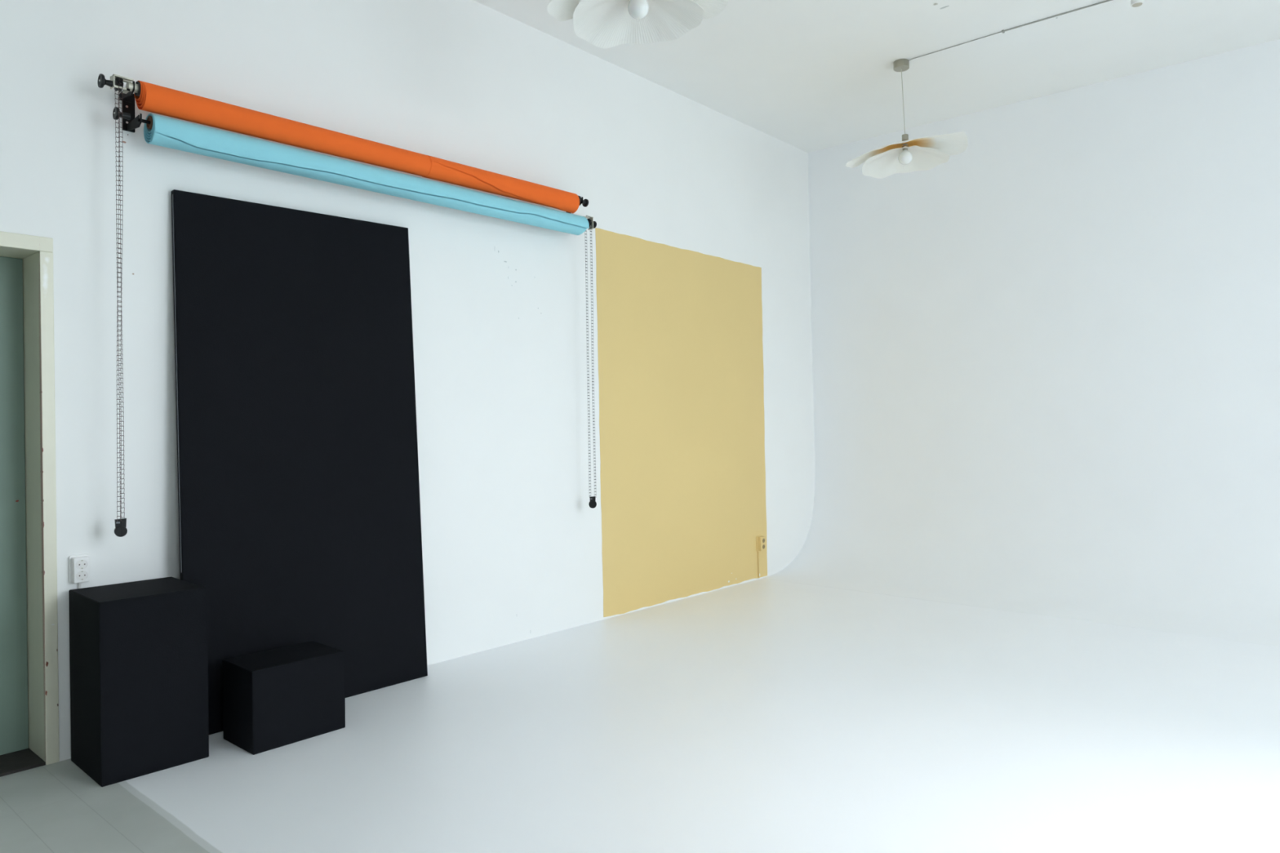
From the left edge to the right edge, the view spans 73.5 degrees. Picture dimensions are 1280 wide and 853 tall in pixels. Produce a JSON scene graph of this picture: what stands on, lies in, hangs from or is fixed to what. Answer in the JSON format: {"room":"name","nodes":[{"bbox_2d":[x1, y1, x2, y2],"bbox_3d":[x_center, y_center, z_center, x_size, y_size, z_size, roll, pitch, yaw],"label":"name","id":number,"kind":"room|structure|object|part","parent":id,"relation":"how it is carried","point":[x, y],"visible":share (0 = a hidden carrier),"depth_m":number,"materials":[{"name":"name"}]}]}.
{"room":"studio","nodes":[
{"label":"studio","id":0,"kind":"room"},
{"bbox_2d":[0,0,814,761],"bbox_3d":[-2.031,-0.600,4.311,0.300,4.000,11.660,0,0,41],"label":"wall","id":1,"kind":"structure","parent":0,"point":[511,535],"depth_m":5.07,"materials":[{"name":"white paint"}]},
{"bbox_2d":[0,231,59,777],"bbox_3d":[-2.885,0.315,3.315,0.303,2.195,0.998,0,0,41],"label":"door","id":2,"kind":"structure","parent":1,"relation":"in","point":[29,679],"depth_m":3.65,"materials":[{"name":"beige paint"}]},
{"bbox_2d":[68,553,89,588],"bbox_3d":[-2.383,0.611,3.634,0.047,0.142,0.076,0,0,41],"label":"wall socket","id":3,"kind":"object","parent":1,"relation":"attached to","point":[78,565],"visible":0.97,"depth_m":3.62,"materials":[{"name":"white plastic"}]},
{"bbox_2d":[75,570,88,581],"bbox_3d":[-2.359,0.630,3.627,0.003,0.044,0.044,0,0,41],"label":"outlet","id":4,"kind":"object","parent":3,"relation":"attached to","point":[81,575],"depth_m":3.63,"materials":[{"name":"white plastic"}]},
{"bbox_2d":[75,559,88,569],"bbox_3d":[-2.359,0.584,3.627,0.003,0.044,0.044,0,0,41],"label":"outlet","id":5,"kind":"object","parent":3,"relation":"attached to","point":[81,564],"depth_m":3.63,"materials":[{"name":"white plastic"}]},
{"bbox_2d":[119,80,142,132],"bbox_3d":[-2.209,-1.389,3.744,0.182,0.185,0.062,0,0,41],"label":"wall bracket","id":6,"kind":"object","parent":1,"relation":"attached to","point":[128,101],"visible":0.94,"depth_m":3.79,"materials":[{"name":"black metal"}]},
{"bbox_3d":[-2.269,-1.396,3.805,0.012,0.170,0.049,0,0,41],"label":"wall plate","id":7,"kind":"part","parent":6,"relation":"part of","materials":[{"name":"black metal"}]},
{"bbox_2d":[112,106,596,235],"bbox_3d":[-1.263,-1.326,4.733,0.141,0.157,2.925,0,0,41],"label":"paper roll","id":8,"kind":"object","parent":1,"relation":"attached to","point":[158,130],"visible":1,"depth_m":4.36,"materials":[{"name":"blue paper"}]},
{"bbox_3d":[-2.207,-1.329,3.656,0.054,0.054,0.059,0,0,41],"label":"knob","id":9,"kind":"part","parent":8,"relation":"part of","materials":[{"name":"black plastic"}]},
{"bbox_2d":[584,219,596,508],"bbox_3d":[-0.329,-0.425,5.813,0.057,1.957,0.056,0,0,41],"label":"pull chain","id":10,"kind":"object","parent":8,"relation":"hanging from","point":[592,504],"visible":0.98,"depth_m":5.80,"materials":[{"name":"grey metal"}]},
{"bbox_3d":[-0.321,-1.373,5.829,0.050,0.050,0.031,0,0,41],"label":"knob","id":11,"kind":"part","parent":8,"relation":"part of","materials":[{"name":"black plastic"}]},
{"bbox_2d":[566,196,589,224],"bbox_3d":[-0.426,-1.441,5.798,0.182,0.191,0.073,0,0,41],"label":"wall bracket","id":12,"kind":"object","parent":1,"relation":"attached to","point":[581,202],"visible":0.05,"depth_m":5.72,"materials":[{"name":"black metal"}]},
{"bbox_2d":[97,73,588,213],"bbox_3d":[-1.307,-1.455,4.673,0.128,0.146,2.895,0,0,41],"label":"paper roll","id":13,"kind":"object","parent":12,"relation":"on","point":[149,97],"visible":1,"depth_m":4.31,"materials":[{"name":"paper"}]},
{"bbox_3d":[-2.242,-1.446,3.601,0.058,0.058,0.049,0,0,41],"label":"knob","id":14,"kind":"part","parent":13,"relation":"part of","materials":[{"name":"black plastic"}]},
{"bbox_2d":[114,79,127,537],"bbox_3d":[-2.211,-0.503,3.633,0.050,1.941,0.056,-1,0,-42],"label":"pull chain","id":15,"kind":"object","parent":13,"relation":"hanging from","point":[120,531],"visible":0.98,"depth_m":3.62,"materials":[{"name":"metal"}]},
{"bbox_3d":[-0.378,-1.502,5.749,0.054,0.054,0.048,0,0,41],"label":"knob","id":16,"kind":"part","parent":13,"relation":"part of","materials":[{"name":"black plastic"}]},
{"bbox_2d":[595,227,767,617],"bbox_3d":[0.416,-0.029,6.897,0.001,2.778,2.194,0,0,41],"label":"painted panel","id":17,"kind":"object","parent":1,"relation":"attached to","point":[680,349],"visible":1,"depth_m":6.75,"materials":[{"name":"yellow paint"}]},
{"bbox_2d":[755,535,765,577],"bbox_3d":[1.080,1.158,7.618,0.048,0.372,0.096,0,0,41],"label":"wall socket","id":18,"kind":"object","parent":17,"relation":"attached to","point":[760,540],"visible":1,"depth_m":7.59,"materials":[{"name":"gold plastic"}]},
{"bbox_3d":[1.065,1.039,7.630,0.012,0.134,0.096,0,0,41],"label":"plate","id":19,"kind":"part","parent":18,"relation":"part of","materials":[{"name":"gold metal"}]},
{"bbox_2d":[0,578,1279,852],"bbox_3d":[0.895,1.444,1.797,8.000,0.120,11.660,0,0,41],"label":"floor","id":20,"kind":"structure","parent":0,"point":[760,715],"depth_m":3.62,"materials":[{"name":"white paint"}]},
{"bbox_2d":[68,577,208,786],"bbox_3d":[-2.112,1.044,3.619,0.402,0.720,0.402,0,0,42],"label":"plinth","id":21,"kind":"object","parent":20,"relation":"on","point":[139,650],"visible":1,"depth_m":3.48,"materials":[{"name":"black paint"}]},
{"bbox_2d":[222,640,345,755],"bbox_3d":[-1.617,1.220,3.907,0.293,0.356,0.430,0,0,41],"label":"plinth","id":22,"kind":"object","parent":20,"relation":"on","point":[273,699],"visible":1,"depth_m":3.79,"materials":[{"name":"black paint"}]},
{"bbox_2d":[171,189,427,734],"bbox_3d":[-1.675,0.139,4.348,0.173,2.516,1.272,0,0,41],"label":"board","id":23,"kind":"object","parent":20,"relation":"on","point":[300,521],"visible":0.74,"depth_m":4.29,"materials":[{"name":"black paint"}]},
{"bbox_2d":[474,0,1279,152],"bbox_3d":[0.857,-2.691,1.778,8.000,0.150,11.660,0,0,41],"label":"ceiling","id":24,"kind":"structure","parent":0,"point":[810,76],"depth_m":6.04,"materials":[{"name":"white paint"}]},
{"bbox_2d":[546,0,728,48],"bbox_3d":[0.023,-2.255,3.968,0.773,0.727,0.754,0,0,41],"label":"pendant lamp","id":25,"kind":"object","parent":24,"relation":"hanging from","point":[604,24],"visible":1,"depth_m":4.11,"materials":[{"name":"white metal"}]},
{"bbox_3d":[0.025,-1.980,3.969,0.773,0.133,0.754,0,0,41],"label":"lamp shade","id":26,"kind":"part","parent":25,"relation":"part of","materials":[{"name":"white fabric"}]},
{"bbox_3d":[-0.007,-1.950,3.984,0.098,0.106,0.098,0,0,41],"label":"bulb","id":27,"kind":"part","parent":25,"relation":"part of","materials":[{"name":"white glass"}]},
{"bbox_2d":[845,58,968,178],"bbox_3d":[1.940,-2.270,6.203,0.818,0.752,0.678,0,0,41],"label":"pendant lamp","id":28,"kind":"object","parent":24,"relation":"hanging from","point":[926,153],"visible":1,"depth_m":6.24,"materials":[{"name":"white metal"}]},
{"bbox_3d":[1.908,-2.347,6.217,0.027,0.498,0.005,0,0,17],"label":"cord","id":29,"kind":"part","parent":28,"relation":"part of","materials":[{"name":"white plastic"}]},
{"bbox_3d":[1.922,-1.953,6.215,0.098,0.106,0.098,0,0,41],"label":"bulb","id":30,"kind":"part","parent":28,"relation":"part of","materials":[{"name":"white glass"}]},
{"bbox_3d":[1.938,-1.955,6.330,0.616,0.122,0.477,-1,0,4],"label":"lamp shade","id":31,"kind":"part","parent":28,"relation":"part of","materials":[{"name":"white"}]},
{"bbox_3d":[1.943,-1.983,6.204,0.818,0.133,0.678,0,0,41],"label":"lamp shade","id":32,"kind":"part","parent":28,"relation":"part of","materials":[{"name":"white fabric"}]},
{"bbox_2d":[907,0,1111,61],"bbox_3d":[2.460,-2.639,5.707,1.430,0.017,0.027,0,0,41],"label":"cable","id":33,"kind":"object","parent":24,"relation":"attached to","point":[1002,31],"visible":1,"depth_m":5.63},
{"bbox_2d":[1130,0,1143,7],"bbox_3d":[3.015,-2.604,5.203,0.068,0.094,0.068,0,0,41],"label":"ceiling spotlight","id":34,"kind":"object","parent":24,"relation":"attached to","point":[1134,3],"visible":1,"depth_m":5.19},
{"bbox_2d":[761,39,1279,646],"bbox_3d":[4.278,-0.666,5.707,7.400,4.000,1.280,0,0,41],"label":"wall","id":35,"kind":"structure","parent":0,"point":[1046,353],"depth_m":6.80,"materials":[{"name":"white paint"}]}
]}

